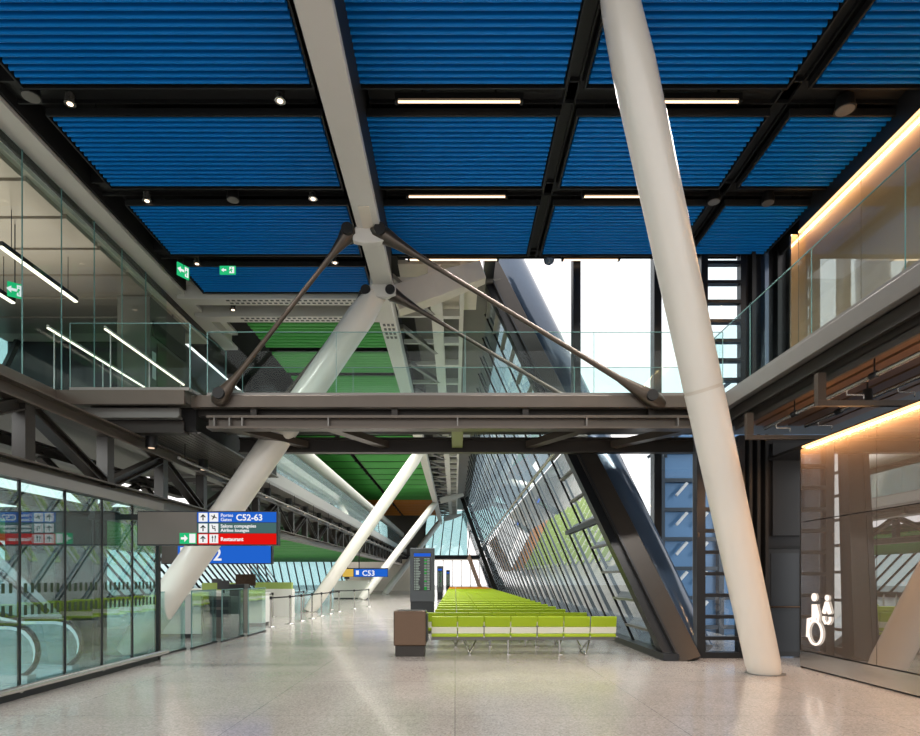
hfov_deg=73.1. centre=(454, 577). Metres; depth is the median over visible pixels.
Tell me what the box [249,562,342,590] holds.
window
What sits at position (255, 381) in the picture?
ceiling panel
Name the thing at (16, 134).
beam
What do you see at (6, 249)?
diffuser
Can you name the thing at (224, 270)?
exit sign
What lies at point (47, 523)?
glass panel
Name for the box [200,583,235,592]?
screen
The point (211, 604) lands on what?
base cabinet
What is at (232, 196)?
ceiling speaker
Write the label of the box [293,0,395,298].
ceiling beam
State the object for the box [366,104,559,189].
ceiling panel
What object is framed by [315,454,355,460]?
ceiling panel
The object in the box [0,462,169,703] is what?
glass partition
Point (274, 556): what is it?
ceiling panel
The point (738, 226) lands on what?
ceiling panel
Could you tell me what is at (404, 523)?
wall
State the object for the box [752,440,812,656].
wall
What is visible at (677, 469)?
window
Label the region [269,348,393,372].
ceiling panel
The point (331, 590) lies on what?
post
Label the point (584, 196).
diffuser
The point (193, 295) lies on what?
beam
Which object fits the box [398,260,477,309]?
ceiling plate
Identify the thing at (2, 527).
ceiling panel
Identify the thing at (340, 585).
desk
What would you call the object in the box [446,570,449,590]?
screen
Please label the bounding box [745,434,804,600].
wall fins
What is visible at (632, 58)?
column
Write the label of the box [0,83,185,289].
beam
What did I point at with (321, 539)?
ceiling panel
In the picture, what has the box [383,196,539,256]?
ceiling panel
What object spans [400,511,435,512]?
ceiling panel
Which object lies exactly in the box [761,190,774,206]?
ceiling speaker
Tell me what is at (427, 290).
strut
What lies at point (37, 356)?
wall
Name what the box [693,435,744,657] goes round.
ladder frame
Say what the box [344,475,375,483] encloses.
ceiling panel
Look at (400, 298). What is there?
rod
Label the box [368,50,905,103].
ceiling beam
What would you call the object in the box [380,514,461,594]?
strut
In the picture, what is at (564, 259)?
diffuser
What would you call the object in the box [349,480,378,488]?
ceiling panel
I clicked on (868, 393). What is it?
spotlight
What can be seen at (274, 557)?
ceiling panel
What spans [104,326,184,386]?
handrail
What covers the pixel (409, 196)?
diffuser
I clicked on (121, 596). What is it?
window
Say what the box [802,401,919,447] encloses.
light
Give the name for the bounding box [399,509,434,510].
ceiling panel
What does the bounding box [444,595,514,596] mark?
bench
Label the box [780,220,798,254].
ceiling
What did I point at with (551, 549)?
window
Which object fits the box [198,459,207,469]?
spotlight
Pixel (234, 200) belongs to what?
grille
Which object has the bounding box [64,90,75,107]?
spotlight
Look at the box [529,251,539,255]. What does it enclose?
tray
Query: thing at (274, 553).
ceiling panel
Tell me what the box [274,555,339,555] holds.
ceiling panel
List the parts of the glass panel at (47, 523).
core door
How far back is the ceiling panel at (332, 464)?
41.19 m
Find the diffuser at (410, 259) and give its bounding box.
[410,259,496,260]
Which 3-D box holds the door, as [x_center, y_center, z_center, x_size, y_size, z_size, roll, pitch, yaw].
[6.640,0.475,12.500,0.740,2.250,0.140,0,0,0]
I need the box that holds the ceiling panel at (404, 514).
[402,513,436,515]
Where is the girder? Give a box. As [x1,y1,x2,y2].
[391,261,464,515]
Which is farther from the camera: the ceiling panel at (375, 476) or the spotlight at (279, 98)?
the ceiling panel at (375, 476)
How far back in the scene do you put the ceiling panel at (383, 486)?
51.08 m
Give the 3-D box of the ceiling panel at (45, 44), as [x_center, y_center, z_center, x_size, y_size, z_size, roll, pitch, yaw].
[-4.455,-7.930,8.670,4.550,0.660,1.960,0,0,0]
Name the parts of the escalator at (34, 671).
handrail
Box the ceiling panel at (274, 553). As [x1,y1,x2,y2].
[274,553,341,553]
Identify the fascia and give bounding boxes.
[0,364,55,396]
[726,263,919,430]
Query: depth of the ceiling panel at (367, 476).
46.12 m
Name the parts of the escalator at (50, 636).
handrail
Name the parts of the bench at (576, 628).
backrest, seat, seat, backrest, seat, backrest, seat, backrest, seat, backrest, seat, backrest, seat, backrest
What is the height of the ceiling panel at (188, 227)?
0.660 m
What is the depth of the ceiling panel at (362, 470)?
43.91 m
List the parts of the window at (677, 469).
frame post, frame post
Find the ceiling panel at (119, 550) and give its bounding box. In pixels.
[119,550,331,550]
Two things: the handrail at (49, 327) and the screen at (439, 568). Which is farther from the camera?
the screen at (439, 568)
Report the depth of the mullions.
12.09 m
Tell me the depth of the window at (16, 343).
19.05 m
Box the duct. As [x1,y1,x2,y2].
[232,390,403,536]
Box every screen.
[154,591,185,655]
[190,589,216,648]
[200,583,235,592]
[221,588,243,641]
[247,587,265,635]
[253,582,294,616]
[410,548,434,611]
[437,566,442,599]
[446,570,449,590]
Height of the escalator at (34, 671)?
3.182 m
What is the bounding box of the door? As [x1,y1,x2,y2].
[769,546,799,655]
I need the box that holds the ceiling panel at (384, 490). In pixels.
[382,489,429,492]
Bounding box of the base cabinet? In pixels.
[203,596,238,637]
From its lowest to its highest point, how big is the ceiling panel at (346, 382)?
0.730 m
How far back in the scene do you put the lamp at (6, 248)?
12.95 m
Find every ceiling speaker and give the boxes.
[19,87,41,103]
[226,190,239,203]
[707,190,720,205]
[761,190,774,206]
[833,91,856,116]
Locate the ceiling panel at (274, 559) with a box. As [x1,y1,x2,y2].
[274,559,371,559]
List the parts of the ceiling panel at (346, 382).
frame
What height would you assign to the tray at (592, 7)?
0.480 m
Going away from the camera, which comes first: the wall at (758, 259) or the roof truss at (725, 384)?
the wall at (758, 259)
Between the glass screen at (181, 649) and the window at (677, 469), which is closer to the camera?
the glass screen at (181, 649)
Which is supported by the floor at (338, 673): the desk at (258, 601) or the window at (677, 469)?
the desk at (258, 601)
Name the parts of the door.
frame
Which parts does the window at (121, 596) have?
sill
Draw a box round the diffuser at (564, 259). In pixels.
[564,259,617,260]
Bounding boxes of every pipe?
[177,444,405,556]
[763,350,919,431]
[804,374,919,429]
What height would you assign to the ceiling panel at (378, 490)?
0.730 m
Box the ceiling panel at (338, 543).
[107,543,344,547]
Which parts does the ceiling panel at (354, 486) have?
frame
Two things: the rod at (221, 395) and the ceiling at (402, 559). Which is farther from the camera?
the ceiling at (402, 559)
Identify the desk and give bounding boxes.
[143,594,213,637]
[189,579,252,593]
[195,580,270,625]
[334,577,369,598]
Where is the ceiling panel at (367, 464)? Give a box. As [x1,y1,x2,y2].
[360,461,421,467]
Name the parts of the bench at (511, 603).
backrest, backrest, backrest, backrest, backrest, backrest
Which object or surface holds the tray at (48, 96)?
attached to the ceiling at (319, 105)
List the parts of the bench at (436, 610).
backrest, backrest, backrest, backrest, backrest, backrest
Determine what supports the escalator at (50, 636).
on the floor at (338, 673)
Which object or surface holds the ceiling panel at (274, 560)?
hanging from the ceiling at (123, 509)
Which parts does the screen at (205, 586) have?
planter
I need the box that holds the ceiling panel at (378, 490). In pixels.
[355,487,382,492]
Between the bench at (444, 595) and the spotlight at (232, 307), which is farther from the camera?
the bench at (444, 595)
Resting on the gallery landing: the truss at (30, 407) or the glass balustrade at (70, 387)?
the glass balustrade at (70, 387)
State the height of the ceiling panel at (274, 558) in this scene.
0.200 m
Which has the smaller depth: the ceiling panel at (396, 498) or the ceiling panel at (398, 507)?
the ceiling panel at (396, 498)
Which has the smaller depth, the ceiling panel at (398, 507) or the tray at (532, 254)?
the tray at (532, 254)
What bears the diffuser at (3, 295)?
attached to the lamp at (3, 294)
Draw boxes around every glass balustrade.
[69,323,189,390]
[189,325,225,394]
[207,332,722,394]
[242,367,677,392]
[278,454,405,548]
[714,147,919,393]
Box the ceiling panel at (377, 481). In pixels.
[375,480,426,483]
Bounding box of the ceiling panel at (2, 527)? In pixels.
[0,525,136,529]
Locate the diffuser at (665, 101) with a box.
[665,101,738,102]
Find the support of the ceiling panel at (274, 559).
hanging from the ceiling at (123, 509)
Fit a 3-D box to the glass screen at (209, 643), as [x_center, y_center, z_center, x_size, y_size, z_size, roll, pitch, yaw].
[-5.920,0.940,14.650,0.040,1.320,1.500,0,0,0]
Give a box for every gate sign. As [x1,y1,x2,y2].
[88,498,279,545]
[161,546,273,563]
[342,550,387,576]
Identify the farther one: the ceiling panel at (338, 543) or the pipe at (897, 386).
the ceiling panel at (338, 543)
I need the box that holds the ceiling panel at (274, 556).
[274,556,358,556]
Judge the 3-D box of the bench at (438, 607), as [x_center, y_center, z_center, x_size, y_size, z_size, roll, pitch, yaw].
[1.160,1.198,17.630,3.380,0.803,0.680,0,0,0]
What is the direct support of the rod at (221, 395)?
hanging from the ceiling beam at (324, 24)
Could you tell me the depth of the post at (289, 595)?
21.58 m
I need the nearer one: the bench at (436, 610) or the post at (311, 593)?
the bench at (436, 610)
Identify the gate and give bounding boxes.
[229,584,248,632]
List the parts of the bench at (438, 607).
backrest, backrest, backrest, backrest, backrest, backrest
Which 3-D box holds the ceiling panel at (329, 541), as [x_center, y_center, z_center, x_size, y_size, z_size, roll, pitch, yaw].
[-15.500,-2.050,37.000,16.600,0.200,2.000,0,0,0]
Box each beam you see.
[0,95,237,353]
[177,286,357,304]
[195,305,378,321]
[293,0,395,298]
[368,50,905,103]
[370,270,441,523]
[482,261,700,660]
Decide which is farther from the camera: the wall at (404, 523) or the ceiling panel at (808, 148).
the wall at (404, 523)
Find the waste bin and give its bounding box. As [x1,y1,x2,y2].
[394,610,427,655]
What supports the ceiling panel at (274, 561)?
hanging from the ceiling at (123, 509)
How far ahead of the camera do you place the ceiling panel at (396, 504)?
63.50 m
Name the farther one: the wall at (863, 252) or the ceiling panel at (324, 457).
the ceiling panel at (324, 457)
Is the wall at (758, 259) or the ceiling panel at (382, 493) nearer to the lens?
the wall at (758, 259)
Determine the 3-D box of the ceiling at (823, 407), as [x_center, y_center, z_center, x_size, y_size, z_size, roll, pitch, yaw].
[6.450,-2.950,7.750,2.300,0.860,9.500,0,0,0]
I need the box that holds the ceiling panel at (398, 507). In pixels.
[396,506,427,508]
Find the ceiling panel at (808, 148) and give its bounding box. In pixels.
[736,104,895,189]
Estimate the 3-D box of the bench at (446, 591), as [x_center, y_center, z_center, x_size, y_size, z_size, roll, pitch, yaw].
[1.160,1.198,37.130,3.380,0.803,0.680,0,0,0]
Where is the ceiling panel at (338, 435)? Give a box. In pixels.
[338,435,412,436]
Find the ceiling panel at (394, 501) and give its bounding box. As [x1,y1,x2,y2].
[393,500,431,502]
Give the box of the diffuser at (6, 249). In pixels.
[0,246,77,301]
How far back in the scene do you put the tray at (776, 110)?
10.24 m
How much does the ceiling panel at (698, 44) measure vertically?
0.660 m
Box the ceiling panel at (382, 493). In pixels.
[359,489,383,496]
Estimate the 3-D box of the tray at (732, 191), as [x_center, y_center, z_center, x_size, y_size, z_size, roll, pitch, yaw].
[2.920,-8.000,12.385,8.640,0.480,0.430,0,0,0]
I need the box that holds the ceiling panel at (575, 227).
[540,196,708,256]
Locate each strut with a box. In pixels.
[105,260,485,656]
[302,435,469,612]
[357,493,463,599]
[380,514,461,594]
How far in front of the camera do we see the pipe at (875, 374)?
8.99 m
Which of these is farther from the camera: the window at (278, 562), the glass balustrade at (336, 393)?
the window at (278, 562)
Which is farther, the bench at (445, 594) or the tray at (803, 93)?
the bench at (445, 594)
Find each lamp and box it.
[0,210,77,301]
[0,256,15,303]
[395,90,522,104]
[406,190,507,198]
[408,257,498,261]
[561,257,619,261]
[581,190,638,198]
[663,90,742,104]
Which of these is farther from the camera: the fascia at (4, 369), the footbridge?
the footbridge
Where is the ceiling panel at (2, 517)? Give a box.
[0,515,128,524]
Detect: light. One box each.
[798,109,919,232]
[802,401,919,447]
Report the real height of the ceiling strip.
0.100 m
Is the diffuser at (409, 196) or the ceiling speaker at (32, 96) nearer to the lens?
the ceiling speaker at (32, 96)
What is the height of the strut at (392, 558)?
9.263 m
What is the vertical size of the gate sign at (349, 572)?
2.050 m
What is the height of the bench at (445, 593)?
0.803 m
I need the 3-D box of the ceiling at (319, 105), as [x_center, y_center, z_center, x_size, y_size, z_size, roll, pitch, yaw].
[-0.900,-8.325,39.000,17.000,0.150,74.000,0,0,0]
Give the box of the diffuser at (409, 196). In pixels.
[409,196,504,197]
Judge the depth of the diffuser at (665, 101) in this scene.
9.91 m
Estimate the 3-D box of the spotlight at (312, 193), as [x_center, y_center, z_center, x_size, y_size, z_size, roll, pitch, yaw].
[-2.862,-7.717,12.498,0.172,0.166,0.172,0,0,0]
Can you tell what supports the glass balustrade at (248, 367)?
on the footbridge
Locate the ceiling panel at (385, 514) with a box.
[384,509,401,515]
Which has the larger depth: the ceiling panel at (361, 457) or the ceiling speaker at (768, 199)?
the ceiling panel at (361, 457)
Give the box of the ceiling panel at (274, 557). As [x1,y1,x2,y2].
[274,557,362,557]
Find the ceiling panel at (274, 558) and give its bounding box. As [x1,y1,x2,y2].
[274,558,367,558]
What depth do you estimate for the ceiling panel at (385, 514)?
73.41 m
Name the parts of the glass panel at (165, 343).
door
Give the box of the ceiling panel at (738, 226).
[694,196,810,256]
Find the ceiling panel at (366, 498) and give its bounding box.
[364,490,382,499]
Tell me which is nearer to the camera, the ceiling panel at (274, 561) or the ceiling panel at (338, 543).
the ceiling panel at (338, 543)
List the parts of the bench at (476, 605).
backrest, backrest, backrest, backrest, backrest, backrest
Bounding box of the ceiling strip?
[415,279,499,509]
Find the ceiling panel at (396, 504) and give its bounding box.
[394,503,430,505]
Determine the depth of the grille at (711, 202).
12.53 m
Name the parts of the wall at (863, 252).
trim, wall panel, wall panel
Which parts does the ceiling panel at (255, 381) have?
frame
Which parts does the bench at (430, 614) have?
backrest, backrest, backrest, backrest, backrest, backrest, backrest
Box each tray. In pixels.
[0,50,317,103]
[3,83,316,98]
[91,158,343,195]
[95,184,343,191]
[153,238,361,258]
[156,251,168,255]
[368,83,905,98]
[386,158,813,195]
[386,184,813,191]
[397,230,736,258]
[528,0,600,256]
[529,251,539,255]
[692,0,861,238]
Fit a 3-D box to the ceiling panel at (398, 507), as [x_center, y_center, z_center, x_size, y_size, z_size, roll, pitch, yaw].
[-4.175,-7.888,66.305,4.110,0.744,2.110,0,0,0]
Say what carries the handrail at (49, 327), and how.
on the floor at (124, 458)
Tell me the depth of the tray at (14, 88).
10.03 m
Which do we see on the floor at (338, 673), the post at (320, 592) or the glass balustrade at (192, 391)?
the post at (320, 592)
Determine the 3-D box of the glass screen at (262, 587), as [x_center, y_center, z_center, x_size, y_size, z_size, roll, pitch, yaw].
[-5.680,0.940,17.800,0.040,1.320,1.600,0,0,0]
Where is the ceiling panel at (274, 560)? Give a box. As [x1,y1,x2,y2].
[274,560,376,560]
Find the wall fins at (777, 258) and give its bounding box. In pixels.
[748,240,789,376]
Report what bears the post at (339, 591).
on the floor at (338, 673)
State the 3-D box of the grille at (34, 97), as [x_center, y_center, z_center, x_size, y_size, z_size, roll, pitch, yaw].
[-6.699,-7.595,9.796,0.255,0.010,0.255,0,0,0]
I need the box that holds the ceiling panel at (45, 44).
[0,0,314,89]
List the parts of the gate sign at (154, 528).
support post, support arm, blank panel, exit doorway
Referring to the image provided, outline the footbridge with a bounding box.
[191,395,692,453]
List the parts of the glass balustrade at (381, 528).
glass pane, glass pane, glass pane, glass pane, glass pane, glass pane, glass pane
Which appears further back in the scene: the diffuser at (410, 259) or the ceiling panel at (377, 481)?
the ceiling panel at (377, 481)
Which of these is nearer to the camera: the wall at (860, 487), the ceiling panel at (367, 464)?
the wall at (860, 487)
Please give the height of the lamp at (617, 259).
0.420 m
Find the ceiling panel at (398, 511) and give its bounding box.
[385,510,399,512]
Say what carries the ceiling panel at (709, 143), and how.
hanging from the ceiling at (319, 105)
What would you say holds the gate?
on the floor at (338, 673)
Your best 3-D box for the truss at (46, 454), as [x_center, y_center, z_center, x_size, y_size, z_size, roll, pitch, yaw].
[-8.800,-2.150,12.000,0.300,1.360,16.000,0,0,0]
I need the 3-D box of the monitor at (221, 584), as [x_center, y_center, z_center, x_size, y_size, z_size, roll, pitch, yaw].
[-7.740,0.290,20.740,0.400,0.420,0.080,0,0,0]
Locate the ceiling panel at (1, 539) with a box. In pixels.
[0,535,310,540]
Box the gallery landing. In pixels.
[56,390,278,477]
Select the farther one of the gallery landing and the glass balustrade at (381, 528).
the glass balustrade at (381, 528)
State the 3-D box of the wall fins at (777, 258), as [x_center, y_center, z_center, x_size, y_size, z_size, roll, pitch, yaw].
[7.445,-5.800,14.600,0.990,4.400,0.200,0,0,0]
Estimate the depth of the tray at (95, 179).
12.57 m
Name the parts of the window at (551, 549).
pane, pane, pane, pane, pane, pane, pane, frame post, pane, pane, pane, pane, pane, pane, pane, pane, pane, pane, pane, pane, pane, pane, pane, pane, pane, pane, pane, pane, pane, pane, pane, pane, pane, pane, pane, pane, pane, pane, pane, pane, pane, pane, pane, pane, pane, pane, pane, pane, pane, pane, sill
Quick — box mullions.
[21,149,145,389]
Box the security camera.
[544,257,553,265]
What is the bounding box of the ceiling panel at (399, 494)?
[396,493,430,496]
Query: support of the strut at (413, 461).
on the floor at (338, 673)
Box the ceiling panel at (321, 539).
[107,538,328,543]
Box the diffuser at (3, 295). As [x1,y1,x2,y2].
[0,293,14,303]
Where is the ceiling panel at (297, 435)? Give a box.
[296,435,336,436]
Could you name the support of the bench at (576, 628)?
on the floor at (338, 673)
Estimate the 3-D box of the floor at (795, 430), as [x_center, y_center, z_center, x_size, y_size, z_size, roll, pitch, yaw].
[7.475,-3.485,8.350,4.050,0.170,12.700,0,0,0]
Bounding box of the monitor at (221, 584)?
[217,580,229,592]
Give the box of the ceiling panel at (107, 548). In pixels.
[107,548,327,549]
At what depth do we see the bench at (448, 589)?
44.35 m
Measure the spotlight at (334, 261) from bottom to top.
0.166 m
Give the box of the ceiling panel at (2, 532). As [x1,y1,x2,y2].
[0,527,284,534]
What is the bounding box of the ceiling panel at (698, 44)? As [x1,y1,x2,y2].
[583,0,848,89]
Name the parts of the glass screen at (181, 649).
edge trim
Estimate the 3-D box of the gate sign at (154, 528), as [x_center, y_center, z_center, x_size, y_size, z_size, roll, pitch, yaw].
[-4.840,-1.065,11.030,3.431,0.976,0.240,0,0,0]
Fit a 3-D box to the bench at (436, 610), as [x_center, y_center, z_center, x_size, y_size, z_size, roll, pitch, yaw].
[1.160,1.198,16.130,3.380,0.803,0.680,0,0,0]
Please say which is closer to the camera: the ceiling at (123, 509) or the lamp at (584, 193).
the lamp at (584, 193)
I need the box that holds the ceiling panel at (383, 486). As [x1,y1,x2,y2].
[378,484,428,488]
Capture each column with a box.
[499,259,712,650]
[600,0,785,675]
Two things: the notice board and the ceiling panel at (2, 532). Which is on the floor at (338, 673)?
the notice board
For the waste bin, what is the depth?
12.60 m
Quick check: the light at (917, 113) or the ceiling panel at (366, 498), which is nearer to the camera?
the light at (917, 113)
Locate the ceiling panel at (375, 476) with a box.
[370,474,425,479]
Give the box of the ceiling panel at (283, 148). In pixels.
[46,104,343,189]
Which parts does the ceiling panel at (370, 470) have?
frame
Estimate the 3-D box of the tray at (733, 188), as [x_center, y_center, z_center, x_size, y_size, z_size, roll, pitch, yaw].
[2.920,-7.840,12.385,8.640,0.040,0.370,0,0,0]
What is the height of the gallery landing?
0.740 m
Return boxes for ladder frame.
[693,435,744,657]
[698,254,745,383]
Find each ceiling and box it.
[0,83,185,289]
[0,141,206,343]
[0,152,188,332]
[0,507,328,539]
[42,0,871,510]
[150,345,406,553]
[402,559,478,560]
[745,335,919,439]
[769,399,919,460]
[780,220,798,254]
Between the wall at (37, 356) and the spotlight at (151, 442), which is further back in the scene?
the wall at (37, 356)
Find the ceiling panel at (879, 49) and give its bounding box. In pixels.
[808,0,919,89]
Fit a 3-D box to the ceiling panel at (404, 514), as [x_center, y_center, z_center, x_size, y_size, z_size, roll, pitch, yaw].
[-4.175,-7.888,73.715,4.110,0.744,2.110,0,0,0]
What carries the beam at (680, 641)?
on the floor at (338, 673)
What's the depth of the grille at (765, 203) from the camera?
12.57 m
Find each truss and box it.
[0,372,402,565]
[0,429,183,525]
[647,383,730,458]
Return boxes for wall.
[8,342,116,389]
[345,562,359,580]
[360,511,479,590]
[746,239,798,377]
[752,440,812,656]
[790,90,919,347]
[800,401,919,696]
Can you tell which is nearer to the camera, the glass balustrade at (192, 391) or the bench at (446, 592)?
the glass balustrade at (192, 391)
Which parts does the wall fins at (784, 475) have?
wall panel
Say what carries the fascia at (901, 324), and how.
attached to the floor at (795, 430)
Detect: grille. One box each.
[21,91,40,103]
[227,197,238,203]
[708,199,719,205]
[762,200,773,206]
[835,104,854,116]
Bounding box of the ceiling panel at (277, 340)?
[246,322,386,347]
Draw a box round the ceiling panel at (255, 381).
[245,381,283,392]
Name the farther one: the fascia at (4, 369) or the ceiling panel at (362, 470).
the ceiling panel at (362, 470)
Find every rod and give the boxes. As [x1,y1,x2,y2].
[211,222,354,406]
[284,284,370,392]
[370,222,666,409]
[385,284,562,392]
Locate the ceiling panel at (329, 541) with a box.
[107,541,329,545]
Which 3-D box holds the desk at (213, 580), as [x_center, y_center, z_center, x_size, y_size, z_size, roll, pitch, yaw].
[-9.600,0.815,26.450,3.260,1.570,0.960,0,0,0]
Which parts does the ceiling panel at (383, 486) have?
frame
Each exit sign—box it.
[6,224,20,298]
[177,254,188,280]
[220,257,235,274]
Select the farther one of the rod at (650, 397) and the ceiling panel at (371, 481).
the ceiling panel at (371, 481)
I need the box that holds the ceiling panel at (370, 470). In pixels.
[365,468,423,473]
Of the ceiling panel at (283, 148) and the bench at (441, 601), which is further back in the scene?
the bench at (441, 601)
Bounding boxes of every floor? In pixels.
[0,413,188,476]
[0,590,919,735]
[690,292,919,434]
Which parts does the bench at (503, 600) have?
backrest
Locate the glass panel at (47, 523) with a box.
[0,508,106,656]
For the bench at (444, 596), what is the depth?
27.86 m
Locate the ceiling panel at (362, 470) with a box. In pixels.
[331,467,366,473]
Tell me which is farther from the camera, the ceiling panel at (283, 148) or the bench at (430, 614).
the bench at (430, 614)
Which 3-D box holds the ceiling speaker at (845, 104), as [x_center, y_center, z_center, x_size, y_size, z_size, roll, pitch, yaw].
[6.292,-7.845,10.002,0.320,0.610,0.320,0,0,0]
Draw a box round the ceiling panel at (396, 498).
[394,497,431,499]
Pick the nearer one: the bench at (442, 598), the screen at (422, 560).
the bench at (442, 598)
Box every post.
[266,596,289,627]
[285,595,300,623]
[297,594,311,620]
[308,593,320,618]
[319,592,329,615]
[327,591,338,613]
[329,590,353,609]
[335,591,342,611]
[352,589,368,608]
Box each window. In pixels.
[0,542,277,600]
[2,339,20,367]
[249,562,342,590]
[460,261,678,660]
[571,257,697,538]
[662,435,737,634]
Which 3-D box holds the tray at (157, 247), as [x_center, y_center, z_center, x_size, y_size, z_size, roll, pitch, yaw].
[-4.700,-8.000,14.890,4.900,0.480,0.380,0,0,0]
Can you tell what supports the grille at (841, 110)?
attached to the ceiling speaker at (845, 104)
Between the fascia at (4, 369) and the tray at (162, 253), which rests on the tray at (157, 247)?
the tray at (162, 253)
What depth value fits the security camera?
14.83 m
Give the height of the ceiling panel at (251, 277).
0.660 m
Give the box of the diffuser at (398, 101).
[398,101,519,102]
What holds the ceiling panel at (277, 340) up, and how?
hanging from the ceiling at (319, 105)
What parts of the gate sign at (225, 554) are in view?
blank panel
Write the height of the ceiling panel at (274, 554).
0.200 m
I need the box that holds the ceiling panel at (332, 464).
[323,460,361,467]
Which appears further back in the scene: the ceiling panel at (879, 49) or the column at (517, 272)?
the column at (517, 272)
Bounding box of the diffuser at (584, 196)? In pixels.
[584,196,638,197]
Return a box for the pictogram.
[806,593,831,645]
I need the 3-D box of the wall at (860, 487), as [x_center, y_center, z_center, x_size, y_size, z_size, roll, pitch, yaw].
[6.780,-0.380,7.910,1.220,3.960,6.420,0,0,0]
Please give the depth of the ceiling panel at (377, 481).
48.39 m
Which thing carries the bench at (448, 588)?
on the floor at (338, 673)
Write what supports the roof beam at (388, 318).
attached to the ceiling at (319, 105)
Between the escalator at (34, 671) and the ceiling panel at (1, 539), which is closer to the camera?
the escalator at (34, 671)
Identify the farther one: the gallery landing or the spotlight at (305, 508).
the spotlight at (305, 508)
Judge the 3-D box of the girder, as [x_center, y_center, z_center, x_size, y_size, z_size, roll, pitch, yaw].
[-0.683,-7.470,44.987,1.846,0.460,60.025,0,0,0]
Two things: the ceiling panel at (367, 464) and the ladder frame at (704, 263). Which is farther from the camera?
the ceiling panel at (367, 464)
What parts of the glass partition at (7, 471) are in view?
bumper rail, corner post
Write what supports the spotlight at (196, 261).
attached to the tray at (157, 247)
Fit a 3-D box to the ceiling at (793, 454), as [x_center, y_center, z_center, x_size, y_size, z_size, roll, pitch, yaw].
[6.920,-2.375,8.600,1.360,0.050,7.800,0,0,0]
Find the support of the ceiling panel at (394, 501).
hanging from the ceiling at (319, 105)
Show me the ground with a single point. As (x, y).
(125, 591)
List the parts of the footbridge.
soffit panel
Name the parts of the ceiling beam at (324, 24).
access plate, node plate, node plate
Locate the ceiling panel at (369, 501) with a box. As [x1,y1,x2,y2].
[367,500,378,502]
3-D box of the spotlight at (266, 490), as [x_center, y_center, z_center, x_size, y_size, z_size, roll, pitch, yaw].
[-6.180,-2.800,20.420,0.230,0.300,0.230,0,0,0]
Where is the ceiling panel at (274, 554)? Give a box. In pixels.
[274,554,370,554]
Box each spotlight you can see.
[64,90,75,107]
[142,191,151,202]
[145,436,157,448]
[193,257,200,264]
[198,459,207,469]
[230,305,235,310]
[264,488,270,497]
[274,90,285,104]
[285,498,291,506]
[303,506,307,513]
[309,190,316,201]
[331,257,338,264]
[863,381,873,399]
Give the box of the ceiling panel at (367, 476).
[337,473,370,479]
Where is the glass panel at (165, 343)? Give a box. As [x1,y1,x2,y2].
[117,296,185,386]
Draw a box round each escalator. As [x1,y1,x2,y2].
[0,556,69,662]
[0,612,83,683]
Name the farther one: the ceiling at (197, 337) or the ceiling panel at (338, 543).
the ceiling panel at (338, 543)
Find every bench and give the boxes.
[427,612,586,646]
[431,616,616,655]
[435,609,564,640]
[437,606,555,611]
[438,604,547,608]
[440,602,540,605]
[441,601,534,611]
[442,598,525,600]
[442,599,529,601]
[443,597,520,597]
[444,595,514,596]
[444,596,517,597]
[445,593,508,594]
[445,594,511,595]
[446,591,502,592]
[446,592,504,592]
[447,590,498,590]
[448,588,491,588]
[448,589,494,589]
[449,587,487,587]
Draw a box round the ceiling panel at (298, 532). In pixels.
[0,531,308,537]
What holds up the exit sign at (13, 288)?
hanging from the ceiling at (41, 215)
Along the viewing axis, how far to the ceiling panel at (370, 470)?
43.44 m
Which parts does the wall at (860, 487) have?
trim, glass panel, glass panel, glass panel, glass panel, skirting plate, glass panel, glass panel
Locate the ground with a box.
[107,585,734,635]
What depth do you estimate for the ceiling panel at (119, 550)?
43.97 m
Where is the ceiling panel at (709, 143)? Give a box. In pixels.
[557,104,769,189]
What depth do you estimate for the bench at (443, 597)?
26.36 m
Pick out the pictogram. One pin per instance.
(815, 613)
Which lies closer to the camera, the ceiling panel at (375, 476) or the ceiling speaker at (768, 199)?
the ceiling speaker at (768, 199)
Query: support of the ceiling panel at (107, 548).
hanging from the ceiling at (123, 509)
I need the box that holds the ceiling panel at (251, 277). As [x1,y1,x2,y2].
[179,259,369,293]
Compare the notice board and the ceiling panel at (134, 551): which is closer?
the notice board
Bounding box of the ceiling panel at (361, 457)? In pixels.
[354,454,411,460]
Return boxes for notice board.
[236,574,255,585]
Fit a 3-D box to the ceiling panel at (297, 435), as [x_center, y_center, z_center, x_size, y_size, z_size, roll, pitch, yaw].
[-7.575,-7.895,34.195,2.310,0.730,2.110,0,0,0]
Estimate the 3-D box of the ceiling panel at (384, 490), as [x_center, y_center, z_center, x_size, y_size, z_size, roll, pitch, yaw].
[-4.175,-7.895,53.955,4.110,0.730,2.110,0,0,0]
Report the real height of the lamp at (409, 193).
0.420 m
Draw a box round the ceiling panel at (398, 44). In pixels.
[344,0,585,89]
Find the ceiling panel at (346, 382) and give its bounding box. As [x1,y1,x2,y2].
[289,373,399,392]
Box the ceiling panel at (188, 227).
[125,196,362,256]
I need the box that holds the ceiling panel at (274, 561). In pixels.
[274,561,380,561]
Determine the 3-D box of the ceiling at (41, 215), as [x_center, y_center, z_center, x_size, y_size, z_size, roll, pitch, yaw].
[-10.900,-7.350,10.750,6.000,0.100,15.500,0,0,0]
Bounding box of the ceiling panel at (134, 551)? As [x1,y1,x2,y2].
[134,551,340,552]

